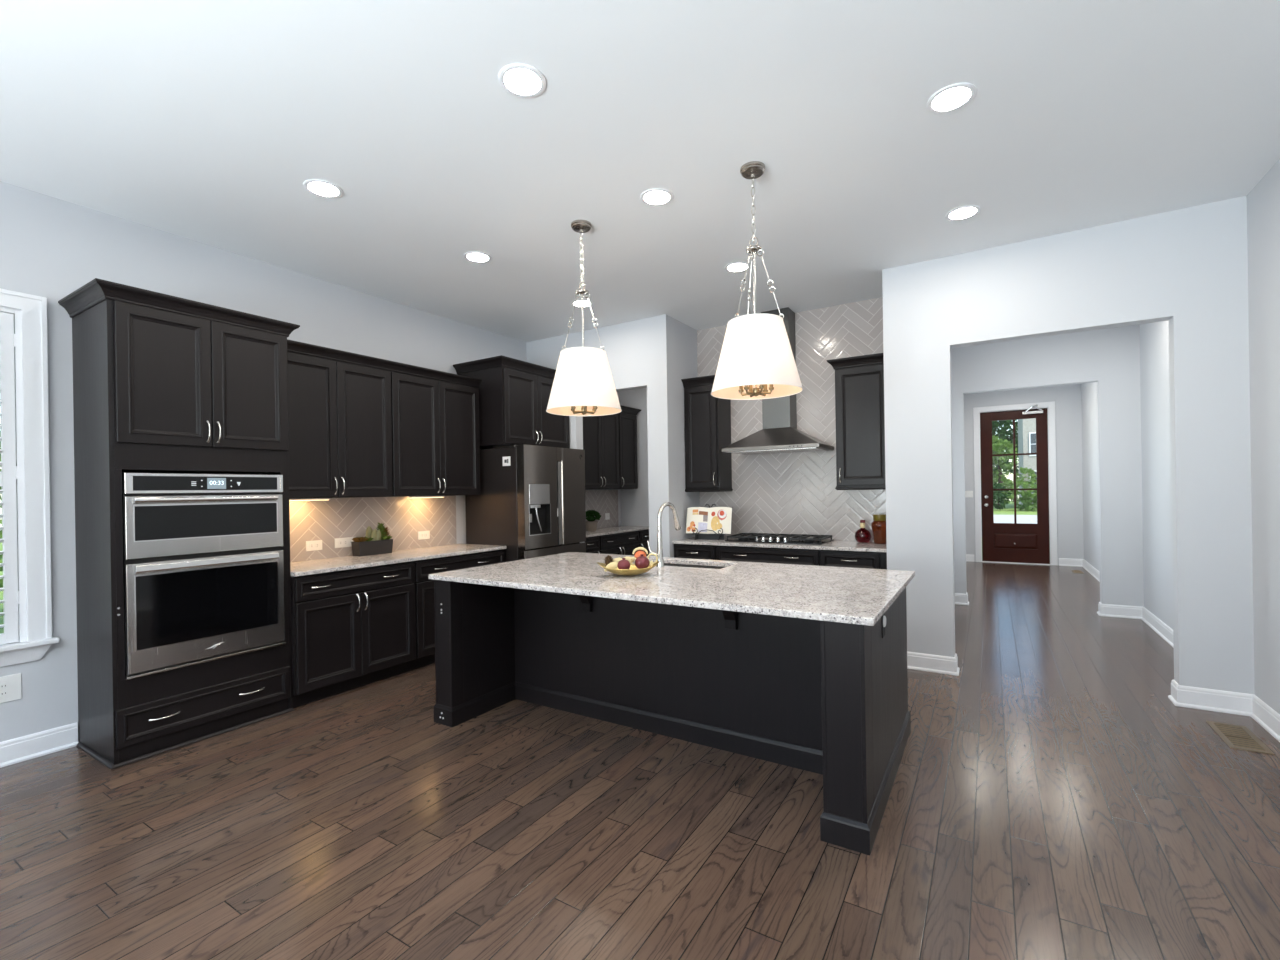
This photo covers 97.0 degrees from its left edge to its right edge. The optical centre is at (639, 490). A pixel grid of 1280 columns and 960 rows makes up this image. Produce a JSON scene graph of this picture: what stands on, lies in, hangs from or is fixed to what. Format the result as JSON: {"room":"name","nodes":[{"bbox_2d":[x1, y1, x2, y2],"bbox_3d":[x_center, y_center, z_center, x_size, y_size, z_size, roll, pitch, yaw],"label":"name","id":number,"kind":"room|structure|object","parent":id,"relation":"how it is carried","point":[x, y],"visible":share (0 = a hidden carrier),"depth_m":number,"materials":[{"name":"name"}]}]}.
{"room":"kitchen","nodes":[
{"label":"kitchen","id":0,"kind":"room"},
{"bbox_2d":[0,542,3,632],"bbox_3d":[-21.026,2.046,8.545,35.200,0.100,32.360,-1,0,32],"label":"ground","id":1,"kind":"structure","parent":0,"point":[1,572],"depth_m":8.81,"materials":[{"name":"green plant"}]},
{"bbox_2d":[0,430,2,611],"bbox_3d":[-8.391,-0.880,5.490,4.478,5.363,5.632,-1,0,32],"label":"leafy tree","id":2,"kind":"object","parent":1,"relation":"on","point":[1,556],"visible":0.02,"depth_m":6.42,"materials":[{"name":"green plant"}]},
{"bbox_2d":[0,181,620,742],"bbox_3d":[-2.918,-0.105,3.981,0.150,3.131,10.100,-1,0,32],"label":"wall","id":3,"kind":"structure","parent":0,"point":[51,247],"depth_m":3.40,"materials":[{"name":"paint"}]},
{"bbox_2d":[0,673,21,702],"bbox_3d":[-3.399,1.063,3.023,0.009,0.140,0.130,-1,0,32],"label":"outlet","id":4,"kind":"object","parent":3,"relation":"attached to","point":[10,685],"visible":1,"depth_m":3.04,"materials":[{"name":"white plastic"}]},
{"bbox_2d":[0,690,7,696],"bbox_3d":[-3.397,1.083,3.022,0.003,0.033,0.032,-1,0,32],"label":"receptacle","id":5,"kind":"object","parent":4,"relation":"attached to","point":[3,693],"depth_m":3.02,"materials":[{"name":"white plastic"}]},
{"bbox_2d":[0,288,59,666],"bbox_3d":[-3.885,-0.062,2.352,0.190,2.021,2.050,-1,0,32],"label":"window","id":6,"kind":"structure","parent":3,"relation":"in","point":[27,636],"depth_m":3.10,"materials":[{"name":"white paint"}]},
{"bbox_2d":[0,722,77,767],"bbox_3d":[-4.305,1.418,1.535,0.026,0.128,4.055,-1,0,32],"label":"baseboard","id":7,"kind":"structure","parent":3,"relation":"attached to","point":[16,750],"depth_m":3.12,"materials":[{"name":"white paint"}]},
{"bbox_2d":[306,540,321,550],"bbox_3d":[-2.539,0.429,4.411,0.009,0.078,0.125,-1,0,32],"label":"outlet","id":8,"kind":"object","parent":3,"relation":"attached to","point":[317,544],"visible":1,"depth_m":4.41,"materials":[{"name":"white plastic"}]},
{"bbox_2d":[287,339,393,498],"bbox_3d":[-2.398,-0.494,4.318,0.385,1.101,0.914,-1,0,32],"label":"upper cabinet","id":9,"kind":"object","parent":3,"relation":"attached to","point":[340,427],"visible":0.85,"depth_m":4.24,"materials":[{"name":"brown wood"}]},
{"bbox_2d":[289,498,329,500],"bbox_3d":[-2.506,0.068,4.234,0.040,0.016,0.360,-1,0,32],"label":"strip light","id":10,"kind":"object","parent":9,"relation":"attached to","point":[302,499],"visible":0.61,"depth_m":4.24,"materials":[{"name":"white plastic"}]},
{"bbox_2d":[335,537,353,547],"bbox_3d":[-2.407,0.424,4.623,0.009,0.078,0.175,-1,0,32],"label":"outlet","id":11,"kind":"object","parent":3,"relation":"attached to","point":[339,542],"visible":0.96,"depth_m":4.61,"materials":[{"name":"white plastic"}]},
{"bbox_2d":[289,495,456,561],"bbox_3d":[-2.305,0.293,4.809,0.009,0.486,1.845,-1,0,32],"label":"backsplash","id":12,"kind":"structure","parent":3,"relation":"attached to","point":[312,520],"depth_m":4.78,"materials":[{"name":"tile"}]},
{"bbox_2d":[418,531,429,539],"bbox_3d":[-2.010,0.416,5.265,0.009,0.078,0.125,-1,0,32],"label":"outlet","id":13,"kind":"object","parent":3,"relation":"attached to","point":[422,535],"visible":1,"depth_m":5.26,"materials":[{"name":"white plastic"}]},
{"bbox_2d":[390,362,481,496],"bbox_3d":[-1.911,-0.501,5.105,0.385,1.101,0.935,-1,0,32],"label":"upper cabinet","id":14,"kind":"object","parent":3,"relation":"attached to","point":[435,413],"visible":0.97,"depth_m":4.97,"materials":[{"name":"brown wood"}]},
{"bbox_2d":[409,496,444,497],"bbox_3d":[-1.937,0.059,5.152,0.040,0.016,0.360,-1,0,32],"label":"strip light","id":15,"kind":"object","parent":14,"relation":"attached to","point":[409,496],"visible":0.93,"depth_m":5.12,"materials":[{"name":"white plastic"}]},
{"bbox_2d":[453,355,569,448],"bbox_3d":[-1.284,-0.842,5.856,0.669,0.817,1.041,-1,0,32],"label":"upper cabinet","id":16,"kind":"object","parent":3,"relation":"attached to","point":[514,394],"visible":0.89,"depth_m":5.48,"materials":[{"name":"brown wood"}]},
{"bbox_2d":[583,405,620,489],"bbox_3d":[-0.706,-0.561,7.054,0.384,1.103,1.160,-1,0,32],"label":"upper cabinet","id":17,"kind":"object","parent":3,"relation":"attached to","point":[600,433],"visible":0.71,"depth_m":7.13,"materials":[{"name":"brown wood"}]},
{"bbox_2d":[585,490,618,527],"bbox_3d":[-0.757,0.254,7.311,0.009,0.516,1.690,-1,0,32],"label":"backsplash","id":18,"kind":"structure","parent":3,"relation":"attached to","point":[601,501],"depth_m":7.74,"materials":[{"name":"tile"}]},
{"bbox_2d":[604,405,640,489],"bbox_3d":[-0.267,-0.568,7.763,0.384,1.103,0.506,-1,0,32],"label":"upper cabinet","id":19,"kind":"object","parent":3,"relation":"attached to","point":[628,468],"visible":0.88,"depth_m":7.66,"materials":[{"name":"brown wood"}]},
{"bbox_2d":[526,314,674,557],"bbox_3d":[-0.469,-0.144,6.056,1.830,3.131,0.120,-1,0,32],"label":"wall","id":20,"kind":"structure","parent":0,"point":[638,352],"depth_m":5.63,"materials":[{"name":"paint"}]},
{"bbox_2d":[619,388,648,525],"bbox_3d":[0.489,-0.159,7.717,1.710,3.131,0.160,-1,0,32],"label":"wall","id":21,"kind":"structure","parent":0,"point":[634,502],"depth_m":7.93,"materials":[{"name":"paint"}]},
{"bbox_2d":[0,0,1279,341],"bbox_3d":[1.041,-1.794,4.719,6.350,0.120,15.550,-1,0,32],"label":"ceiling","id":22,"kind":"structure","parent":0,"point":[207,122],"depth_m":2.70,"materials":[{"name":"paint"}]},
{"bbox_2d":[303,179,342,197],"bbox_3d":[-1.770,-1.686,3.167,0.196,0.007,0.196,-1,0,32],"label":"recessed light","id":23,"kind":"object","parent":22,"relation":"in","point":[322,188],"visible":1,"depth_m":3.16,"materials":[{"name":"white"}]},
{"bbox_2d":[308,182,338,195],"bbox_3d":[-1.770,-1.687,3.167,0.149,0.001,0.149,-1,0,32],"label":"diffuser","id":24,"kind":"object","parent":23,"relation":"attached to","point":[316,188],"depth_m":3.16,"materials":[{"name":"white plastic"}]},
{"bbox_2d":[464,251,491,262],"bbox_3d":[-1.180,-1.695,4.117,0.196,0.007,0.196,-1,0,32],"label":"recessed light","id":25,"kind":"object","parent":22,"relation":"in","point":[473,256],"visible":1,"depth_m":4.12,"materials":[{"name":"white plastic"}]},
{"bbox_2d":[467,253,487,260],"bbox_3d":[-1.180,-1.696,4.117,0.149,0.001,0.149,-1,0,32],"label":"diffuser","id":26,"kind":"object","parent":25,"relation":"attached to","point":[470,256],"depth_m":4.12,"materials":[{"name":"white plastic"}]},
{"bbox_2d":[498,63,545,97],"bbox_3d":[-0.490,-1.706,2.363,0.196,0.007,0.196,-1,0,32],"label":"recessed light","id":27,"kind":"object","parent":22,"relation":"in","point":[533,85],"visible":1,"depth_m":2.36,"materials":[{"name":"white paint"}]},
{"bbox_2d":[504,69,540,93],"bbox_3d":[-0.490,-1.707,2.363,0.149,0.001,0.149,-1,0,32],"label":"diffuser","id":28,"kind":"object","parent":27,"relation":"attached to","point":[513,84],"depth_m":2.36,"materials":[{"name":"white plastic"}]},
{"bbox_2d":[571,300,592,306],"bbox_3d":[-0.529,-1.705,5.170,0.196,0.007,0.196,-1,0,32],"label":"recessed light","id":29,"kind":"object","parent":22,"relation":"in","point":[578,302],"visible":0.81,"depth_m":5.16,"materials":[{"name":"white"}]},
{"bbox_2d":[574,301,588,305],"bbox_3d":[-0.529,-1.706,5.170,0.149,0.001,0.149,-1,0,32],"label":"diffuser","id":30,"kind":"object","parent":29,"relation":"attached to","point":[578,303],"depth_m":5.16,"materials":[{"name":"white plastic"}]},
{"bbox_2d":[546,220,621,415],"bbox_3d":[-0.369,-1.100,3.640,0.484,1.222,0.484,-1,0,32],"label":"pendant light","id":31,"kind":"object","parent":22,"relation":"hanging from","point":[583,383],"visible":1,"depth_m":3.50,"materials":[{"name":"white fabric"}]},
{"bbox_2d":[571,406,597,414],"bbox_3d":[-0.360,-0.534,3.640,0.187,0.090,0.181,-1,0,32],"label":"candelabra","id":32,"kind":"object","parent":31,"relation":"on","point":[584,408],"depth_m":3.62,"materials":[{"name":"gold metal"}]},
{"bbox_2d":[640,188,673,205],"bbox_3d":[0.099,-1.715,3.315,0.196,0.007,0.196,-1,0,32],"label":"recessed light","id":33,"kind":"object","parent":22,"relation":"in","point":[655,196],"visible":1,"depth_m":3.31,"materials":[{"name":"white plastic"}]},
{"bbox_2d":[644,191,669,203],"bbox_3d":[0.099,-1.716,3.315,0.149,0.001,0.149,-1,0,32],"label":"diffuser","id":34,"kind":"object","parent":33,"relation":"attached to","point":[650,197],"depth_m":3.31,"materials":[{"name":"white plastic"}]},
{"bbox_2d":[725,262,749,271],"bbox_3d":[0.755,-1.726,4.379,0.196,0.007,0.196,-1,0,32],"label":"recessed light","id":35,"kind":"object","parent":22,"relation":"in","point":[732,267],"visible":0.94,"depth_m":4.37,"materials":[{"name":"white"}]},
{"bbox_2d":[728,264,746,270],"bbox_3d":[0.755,-1.726,4.379,0.149,0.001,0.149,-1,0,32],"label":"diffuser","id":36,"kind":"object","parent":35,"relation":"attached to","point":[731,267],"depth_m":4.38,"materials":[{"name":"white"}]},
{"bbox_2d":[711,161,802,399],"bbox_3d":[0.613,-1.116,3.032,0.484,1.222,0.484,-1,0,32],"label":"pendant light","id":37,"kind":"object","parent":22,"relation":"hanging from","point":[756,360],"visible":1,"depth_m":2.89,"materials":[{"name":"white fabric"}]},
{"bbox_2d":[739,384,773,396],"bbox_3d":[0.622,-0.550,3.032,0.187,0.090,0.181,-1,0,32],"label":"candelabra","id":38,"kind":"object","parent":37,"relation":"on","point":[752,391],"depth_m":3.02,"materials":[{"name":"gold metal"}]},
{"bbox_2d":[926,83,976,113],"bbox_3d":[1.380,-1.736,2.510,0.196,0.007,0.196,-1,0,32],"label":"recessed light","id":39,"kind":"object","parent":22,"relation":"in","point":[953,97],"visible":1,"depth_m":2.50,"materials":[{"name":"white plastic"}]},
{"bbox_2d":[932,87,970,109],"bbox_3d":[1.380,-1.736,2.510,0.149,0.001,0.149,-1,0,32],"label":"diffuser","id":40,"kind":"object","parent":39,"relation":"attached to","point":[951,98],"depth_m":2.51,"materials":[{"name":"white"}]},
{"bbox_2d":[945,205,980,220],"bbox_3d":[2.034,-1.746,3.566,0.196,0.007,0.196,-1,0,32],"label":"recessed light","id":41,"kind":"object","parent":22,"relation":"in","point":[968,211],"visible":1,"depth_m":3.56,"materials":[{"name":"white"}]},
{"bbox_2d":[949,208,975,218],"bbox_3d":[2.034,-1.747,3.566,0.149,0.001,0.149,-1,0,32],"label":"diffuser","id":42,"kind":"object","parent":41,"relation":"attached to","point":[956,213],"depth_m":3.57,"materials":[{"name":"white"}]},
{"bbox_2d":[0,561,1279,959],"bbox_3d":[1.092,1.447,4.719,6.350,0.100,15.550,-1,0,32],"label":"floor","id":43,"kind":"structure","parent":0,"point":[1050,798],"depth_m":2.32,"materials":[{"name":"brown wood"}]},
{"bbox_2d":[58,278,299,769],"bbox_3d":[-2.763,0.186,3.486,0.626,2.544,1.007,-1,0,32],"label":"tall cabinet","id":44,"kind":"object","parent":43,"relation":"on","point":[163,383],"visible":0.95,"depth_m":3.20,"materials":[{"name":"brown wood"}]},
{"bbox_2d":[122,473,285,678],"bbox_3d":[-2.705,0.453,3.453,0.514,1.096,0.794,-1,0,32],"label":"double oven","id":45,"kind":"object","parent":44,"relation":"in","point":[203,559],"visible":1,"depth_m":3.28,"materials":[{"name":"metal"}]},
{"bbox_2d":[291,561,415,707],"bbox_3d":[-2.263,1.008,4.249,0.648,0.884,0.915,-1,0,32],"label":"base cabinet","id":46,"kind":"object","parent":43,"relation":"on","point":[351,628],"visible":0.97,"depth_m":4.04,"materials":[{"name":"brown wood"}]},
{"bbox_2d":[290,544,505,576],"bbox_3d":[-2.020,0.546,4.675,0.627,0.028,1.899,-1,0,32],"label":"countertop","id":47,"kind":"structure","parent":46,"relation":"on","point":[300,568],"depth_m":4.44,"materials":[{"name":"stone"}]},
{"bbox_2d":[351,523,392,556],"bbox_3d":[-2.246,0.403,4.734,0.170,0.264,0.370,-1,0,32],"label":"succulent planter","id":48,"kind":"object","parent":47,"relation":"on","point":[375,542],"visible":1,"depth_m":4.71,"materials":[{"name":"plant"}]},
{"bbox_2d":[410,549,503,670],"bbox_3d":[-1.764,1.000,5.054,0.648,0.884,0.975,-1,0,32],"label":"base cabinet","id":49,"kind":"object","parent":43,"relation":"on","point":[424,587],"visible":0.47,"depth_m":4.60,"materials":[{"name":"brown wood"}]},
{"bbox_2d":[465,444,585,561],"bbox_3d":[-1.147,0.504,5.813,0.795,1.856,0.934,-1,0,32],"label":"refrigerator","id":50,"kind":"object","parent":43,"relation":"on","point":[534,506],"visible":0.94,"depth_m":5.45,"materials":[{"name":"metal"}]},
{"bbox_2d":[502,456,510,465],"bbox_3d":[-1.255,-0.275,5.321,0.100,0.088,0.004,-1,0,32],"label":"paper note","id":51,"kind":"object","parent":50,"relation":"attached to","point":[506,460],"visible":1,"depth_m":5.32,"materials":[{"name":"white paper"}]},
{"bbox_2d":[585,536,599,553],"bbox_3d":[-0.815,0.985,6.654,0.578,0.884,0.500,-1,0,32],"label":"base cabinet","id":52,"kind":"object","parent":43,"relation":"on","point":[592,543],"visible":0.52,"depth_m":6.61,"materials":[{"name":"brown wood"}]},
{"bbox_2d":[586,526,648,536],"bbox_3d":[-0.495,0.522,7.194,0.550,0.028,1.772,-1,0,32],"label":"countertop","id":53,"kind":"structure","parent":52,"relation":"on","point":[617,529],"depth_m":7.25,"materials":[{"name":"stone"}]},
{"bbox_2d":[586,510,600,530],"bbox_3d":[-0.614,0.376,7.111,0.263,0.268,0.262,-1,0,32],"label":"potted plant","id":54,"kind":"object","parent":53,"relation":"on","point":[591,524],"visible":0.86,"depth_m":7.05,"materials":[{"name":"green plant"}]},
{"bbox_2d":[599,531,638,554],"bbox_3d":[-0.450,0.979,7.244,0.578,0.884,0.885,-1,0,32],"label":"base cabinet","id":55,"kind":"object","parent":43,"relation":"on","point":[624,543],"visible":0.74,"depth_m":7.09,"materials":[{"name":"brown wood"}]},
{"bbox_2d":[638,529,648,555],"bbox_3d":[-0.116,0.974,7.782,0.578,0.884,0.380,-1,0,32],"label":"base cabinet","id":56,"kind":"object","parent":43,"relation":"on","point":[643,534],"visible":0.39,"depth_m":7.59,"materials":[{"name":"brown wood"}]},
{"bbox_2d":[433,580,910,855],"bbox_3d":[0.138,0.970,3.393,2.542,0.884,1.312,-1,0,32],"label":"kitchen island","id":57,"kind":"object","parent":43,"relation":"on","point":[829,699],"visible":0.77,"depth_m":3.14,"materials":[{"name":"brown wood"}]},
{"bbox_2d":[428,552,914,625],"bbox_3d":[0.154,0.513,3.424,2.592,0.030,1.396,-1,0,32],"label":"island countertop","id":58,"kind":"structure","parent":57,"relation":"on","point":[860,596],"depth_m":3.02,"materials":[{"name":"stone"}]},
{"bbox_2d":[597,561,659,575],"bbox_3d":[-0.067,0.458,3.333,0.372,0.078,0.220,-1,0,0],"label":"fruit bowl","id":59,"kind":"object","parent":58,"relation":"on","point":[633,570],"visible":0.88,"depth_m":3.26,"materials":[{"name":"gold metal"}]},
{"bbox_2d":[604,555,612,566],"bbox_3d":[-0.185,0.421,3.349,0.072,0.081,0.072,-1,0,0],"label":"pine cone","id":60,"kind":"object","parent":59,"relation":"in","point":[608,560],"visible":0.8,"depth_m":3.33,"materials":[{"name":"brown plant"}]},
{"bbox_2d":[604,562,617,571],"bbox_3d":[-0.164,0.446,3.303,0.094,0.056,0.015,-1,0,0],"label":"dried slice","id":61,"kind":"object","parent":59,"relation":"in","point":[613,565],"visible":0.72,"depth_m":3.30,"materials":[{"name":"beige food"}]},
{"bbox_2d":[617,558,629,568],"bbox_3d":[-0.094,0.432,3.288,0.076,0.078,0.076,-1,0,0],"label":"pomegranate","id":62,"kind":"object","parent":59,"relation":"in","point":[622,564],"visible":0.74,"depth_m":3.26,"materials":[{"name":"red food"}]},
{"bbox_2d":[634,550,645,557],"bbox_3d":[0.002,0.392,3.374,0.072,0.069,0.072,-1,0,0],"label":"orange","id":63,"kind":"object","parent":59,"relation":"in","point":[637,554],"visible":0.46,"depth_m":3.35,"materials":[{"name":"orange food"}]},
{"bbox_2d":[635,554,648,568],"bbox_3d":[0.012,0.420,3.319,0.087,0.088,0.086,-1,0,0],"label":"pomegranate","id":64,"kind":"object","parent":59,"relation":"in","point":[641,562],"visible":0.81,"depth_m":3.29,"materials":[{"name":"red food"}]},
{"bbox_2d":[647,502,680,566],"bbox_3d":[0.187,0.287,3.787,0.265,0.419,0.116,-1,0,-34],"label":"faucet","id":65,"kind":"object","parent":58,"relation":"on","point":[659,553],"visible":0.96,"depth_m":3.71,"materials":[{"name":"silver metal"}]},
{"bbox_2d":[664,563,724,568],"bbox_3d":[0.265,0.638,3.871,0.758,0.224,0.320,-1,0,32],"label":"sink","id":66,"kind":"object","parent":58,"relation":"in","point":[665,564],"visible":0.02,"depth_m":3.98,"materials":[{"name":"metal"}]},
{"bbox_2d":[882,613,885,637],"bbox_3d":[1.109,0.607,2.571,0.013,0.116,0.072,-1,0,32],"label":"outlet","id":67,"kind":"object","parent":57,"relation":"attached to","point":[883,615],"visible":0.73,"depth_m":2.56,"materials":[{"name":"white plastic"}]},
{"bbox_2d":[674,544,716,559],"bbox_3d":[0.678,0.961,5.707,0.455,0.884,0.652,-1,0,32],"label":"base cabinet","id":68,"kind":"object","parent":43,"relation":"on","point":[690,551],"visible":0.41,"depth_m":5.45,"materials":[{"name":"black wood"}]},
{"bbox_2d":[672,537,886,551],"bbox_3d":[1.317,0.493,5.319,1.963,0.028,0.633,-1,0,32],"label":"countertop","id":69,"kind":"structure","parent":68,"relation":"on","point":[841,545],"depth_m":5.02,"materials":[{"name":"stone"}]},
{"bbox_2d":[692,504,723,539],"bbox_3d":[0.693,0.312,5.663,0.323,0.354,0.197,-1,0,24],"label":"cookbook stand","id":70,"kind":"object","parent":69,"relation":"on","point":[716,536],"visible":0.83,"depth_m":5.63,"materials":[{"name":"metal"}]},
{"bbox_2d":[685,507,732,534],"bbox_3d":[0.683,0.299,5.645,0.472,0.270,0.099,-1,0,24],"label":"open cookbook","id":71,"kind":"object","parent":70,"relation":"on","point":[701,518],"visible":1,"depth_m":5.63,"materials":[{"name":"paper"}]},
{"bbox_2d":[698,522,706,531],"bbox_3d":[0.624,0.366,5.637,0.093,0.095,0.025,-1,0,18],"label":"print","id":72,"kind":"object","parent":71,"relation":"attached to","point":[701,525],"depth_m":5.64},
{"bbox_2d":[711,516,719,530],"bbox_3d":[0.743,0.325,5.591,0.093,0.142,0.034,-1,0,24],"label":"print","id":73,"kind":"object","parent":71,"relation":"attached to","point":[715,520],"depth_m":5.59,"materials":[{"name":"paper"}]},
{"bbox_2d":[718,510,725,517],"bbox_3d":[0.813,0.231,5.587,0.079,0.081,0.023,-1,0,24],"label":"print","id":74,"kind":"object","parent":71,"relation":"attached to","point":[721,513],"depth_m":5.59},
{"bbox_2d":[725,533,833,544],"bbox_3d":[1.317,0.452,5.367,0.910,0.054,0.455,-1,0,32],"label":"gas cooktop","id":75,"kind":"object","parent":69,"relation":"in","point":[741,537],"visible":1,"depth_m":5.28,"materials":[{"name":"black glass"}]},
{"bbox_2d":[855,520,870,542],"bbox_3d":[2.011,0.367,5.110,0.140,0.202,0.140,-1,0,32],"label":"bottle","id":76,"kind":"object","parent":69,"relation":"on","point":[862,535],"visible":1,"depth_m":5.07,"materials":[{"name":"red glass"}]},
{"bbox_2d":[871,514,886,543],"bbox_3d":[2.105,0.338,4.957,0.148,0.256,0.148,-1,0,32],"label":"glass jar","id":77,"kind":"object","parent":69,"relation":"on","point":[878,525],"visible":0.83,"depth_m":4.91,"materials":[{"name":"orange glass"}]},
{"bbox_2d":[716,545,819,565],"bbox_3d":[1.282,0.952,5.333,0.962,0.884,0.652,-1,0,32],"label":"base cabinet","id":78,"kind":"object","parent":43,"relation":"on","point":[727,553],"visible":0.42,"depth_m":5.07,"materials":[{"name":"brown wood"}]},
{"bbox_2d":[820,550,886,568],"bbox_3d":[1.923,0.942,4.936,0.542,0.884,0.652,-1,0,32],"label":"base cabinet","id":79,"kind":"object","parent":43,"relation":"on","point":[835,558],"depth_m":4.68,"materials":[{"name":"black wood"}]},
{"bbox_2d":[1206,720,1274,754],"bbox_3d":[3.304,1.359,3.125,0.165,0.006,0.400,-1,0,32],"label":"floor vent","id":80,"kind":"object","parent":43,"relation":"in","point":[1239,737],"visible":1,"depth_m":3.11,"materials":[{"name":"brown metal"}]},
{"bbox_2d":[672,318,699,539],"bbox_3d":[0.799,-0.164,6.480,0.120,3.131,1.937,-1,0,32],"label":"wall","id":81,"kind":"structure","parent":0,"point":[684,337],"depth_m":5.77,"materials":[{"name":"paint"}]},
{"bbox_2d":[697,297,885,540],"bbox_3d":[1.505,-0.175,5.640,1.965,3.131,0.120,-1,0,32],"label":"wall","id":82,"kind":"structure","parent":0,"point":[795,492],"depth_m":5.48,"materials":[{"name":"tile"}]},
{"bbox_2d":[681,375,732,491],"bbox_3d":[0.711,-0.564,5.830,0.441,1.153,0.383,-1,0,32],"label":"upper cabinet","id":83,"kind":"object","parent":82,"relation":"attached to","point":[707,417],"visible":0.88,"depth_m":5.72,"materials":[{"name":"brown wood"}]},
{"bbox_2d":[722,307,833,454],"bbox_3d":[1.295,-1.053,5.371,0.915,1.368,0.542,-1,0,32],"label":"range hood","id":84,"kind":"object","parent":82,"relation":"attached to","point":[779,433],"visible":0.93,"depth_m":5.38,"materials":[{"name":"metal"}]},
{"bbox_2d":[722,427,833,452],"bbox_3d":[1.305,-0.487,5.373,0.915,0.225,0.538,-1,0,32],"label":"hood","id":85,"kind":"object","parent":84,"relation":"attached to","point":[769,439],"depth_m":5.25,"materials":[{"name":"metal"}]},
{"bbox_2d":[827,353,885,489],"bbox_3d":[1.985,-0.584,5.041,0.522,1.153,0.383,-1,0,32],"label":"upper cabinet","id":86,"kind":"object","parent":82,"relation":"attached to","point":[859,380],"visible":0.8,"depth_m":4.91,"materials":[{"name":"brown wood"}]},
{"bbox_2d":[981,501,1036,514],"bbox_3d":[21.704,1.372,35.011,80.000,0.100,57.640,-1,0,32],"label":"ground","id":87,"kind":"structure","parent":0,"point":[1009,508],"depth_m":35.07,"materials":[{"name":"green plant"}]},
{"bbox_2d":[980,420,1018,473],"bbox_3d":[30.383,-4.203,50.967,5.110,10.780,8.640,-1,0,-23],"label":"leafy tree","id":88,"kind":"object","parent":87,"relation":"on","point":[995,424],"visible":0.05,"depth_m":48.98,"materials":[{"name":"green plant"}]},
{"bbox_2d":[993,483,1010,509],"bbox_3d":[22.361,0.294,36.435,2.597,2.144,2.370,-1,0,-41],"label":"leafy bush","id":89,"kind":"object","parent":87,"relation":"on","point":[998,495],"visible":0.26,"depth_m":36.24,"materials":[{"name":"green plant"}]},
{"bbox_2d":[992,421,1017,501],"bbox_3d":[35.794,-4.538,54.058,4.578,11.278,5.761,-1,0,-33],"label":"leafy tree","id":90,"kind":"object","parent":87,"relation":"on","point":[1010,430],"visible":0.13,"depth_m":53.72,"materials":[{"name":"green plant"}]},
{"bbox_2d":[981,515,1036,523],"bbox_3d":[15.291,1.415,24.656,60.000,0.015,16.000,-1,0,32],"label":"driveway","id":91,"kind":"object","parent":87,"relation":"on","point":[1030,519],"visible":0.02,"depth_m":26.95,"materials":[{"name":"concrete"}]},
{"bbox_2d":[992,435,1036,508],"bbox_3d":[24.803,-1.301,38.830,4.105,5.157,2.880,-1,0,32],"label":"leafy tree","id":92,"kind":"object","parent":87,"relation":"on","point":[998,448],"visible":0.44,"depth_m":38.53,"materials":[{"name":"green plant"}]},
{"bbox_2d":[1011,480,1036,510],"bbox_3d":[24.835,0.216,35.319,2.836,2.249,2.841,-1,0,32],"label":"leafy bush","id":93,"kind":"object","parent":87,"relation":"on","point":[1026,499],"visible":0.39,"depth_m":35.53,"materials":[{"name":"green plant"}]},
{"bbox_2d":[1018,418,1036,507],"bbox_3d":[32.268,-4.346,39.965,9.800,11.000,8.800,-1,0,32],"label":"house","id":94,"kind":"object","parent":87,"relation":"on","point":[1026,428],"visible":0.06,"depth_m":38.82,"materials":[{"name":"brick"}]},
{"bbox_2d":[963,384,1083,564],"bbox_3d":[6.748,-0.258,10.204,1.935,3.131,0.160,-1,0,32],"label":"wall","id":95,"kind":"structure","parent":0,"point":[1067,398],"depth_m":9.78,"materials":[{"name":"paint"}]},
{"bbox_2d":[965,491,972,497],"bbox_3d":[6.103,0.068,10.508,0.140,0.124,0.009,-1,0,32],"label":"light switch","id":96,"kind":"object","parent":95,"relation":"attached to","point":[967,493],"visible":0.8,"depth_m":10.51,"materials":[{"name":"white plastic"}]},
{"bbox_2d":[973,401,1057,565],"bbox_3d":[6.719,-0.116,10.165,1.223,2.847,0.260,-1,0,32],"label":"door","id":97,"kind":"structure","parent":95,"relation":"in","point":[1013,543],"depth_m":10.16,"materials":[{"name":"brown wood"}]},
{"bbox_2d":[951,324,1143,606],"bbox_3d":[4.405,-0.221,6.421,1.935,3.131,0.120,-1,0,32],"label":"wall","id":98,"kind":"structure","parent":0,"point":[1108,357],"depth_m":6.03,"materials":[{"name":"paint"}]},
{"bbox_2d":[882,196,1254,693],"bbox_3d":[2.841,-0.196,3.994,2.040,3.131,0.120,-1,0,32],"label":"wall","id":99,"kind":"structure","parent":0,"point":[1186,268],"depth_m":3.69,"materials":[{"name":"paint"}]},
{"bbox_2d":[1081,159,1279,713],"bbox_3d":[3.604,-0.208,3.147,0.150,3.131,15.550,-1,0,32],"label":"wall","id":100,"kind":"structure","parent":0,"point":[1263,201],"depth_m":3.35,"materials":[{"name":"paint"}]},
{"bbox_2d":[1059,558,1279,741],"bbox_3d":[3.409,1.296,3.283,0.366,0.128,15.150,-1,0,32],"label":"baseboard","id":101,"kind":"structure","parent":100,"relation":"attached to","point":[1245,704],"depth_m":3.53,"materials":[{"name":"white paint"}]},
{"bbox_3d":[3.997,-0.215,7.699,0.105,3.131,7.397,-1,0,32],"label":"wall","id":102,"kind":"structure","parent":0,"visible":0},
{"bbox_2d":[907,554,973,675],"bbox_3d":[4.091,1.286,7.452,0.486,0.128,7.343,-1,0,32],"label":"baseboard","id":103,"kind":"structure","parent":102,"relation":"attached to","point":[915,661],"depth_m":4.32,"materials":[{"name":"white paint"}]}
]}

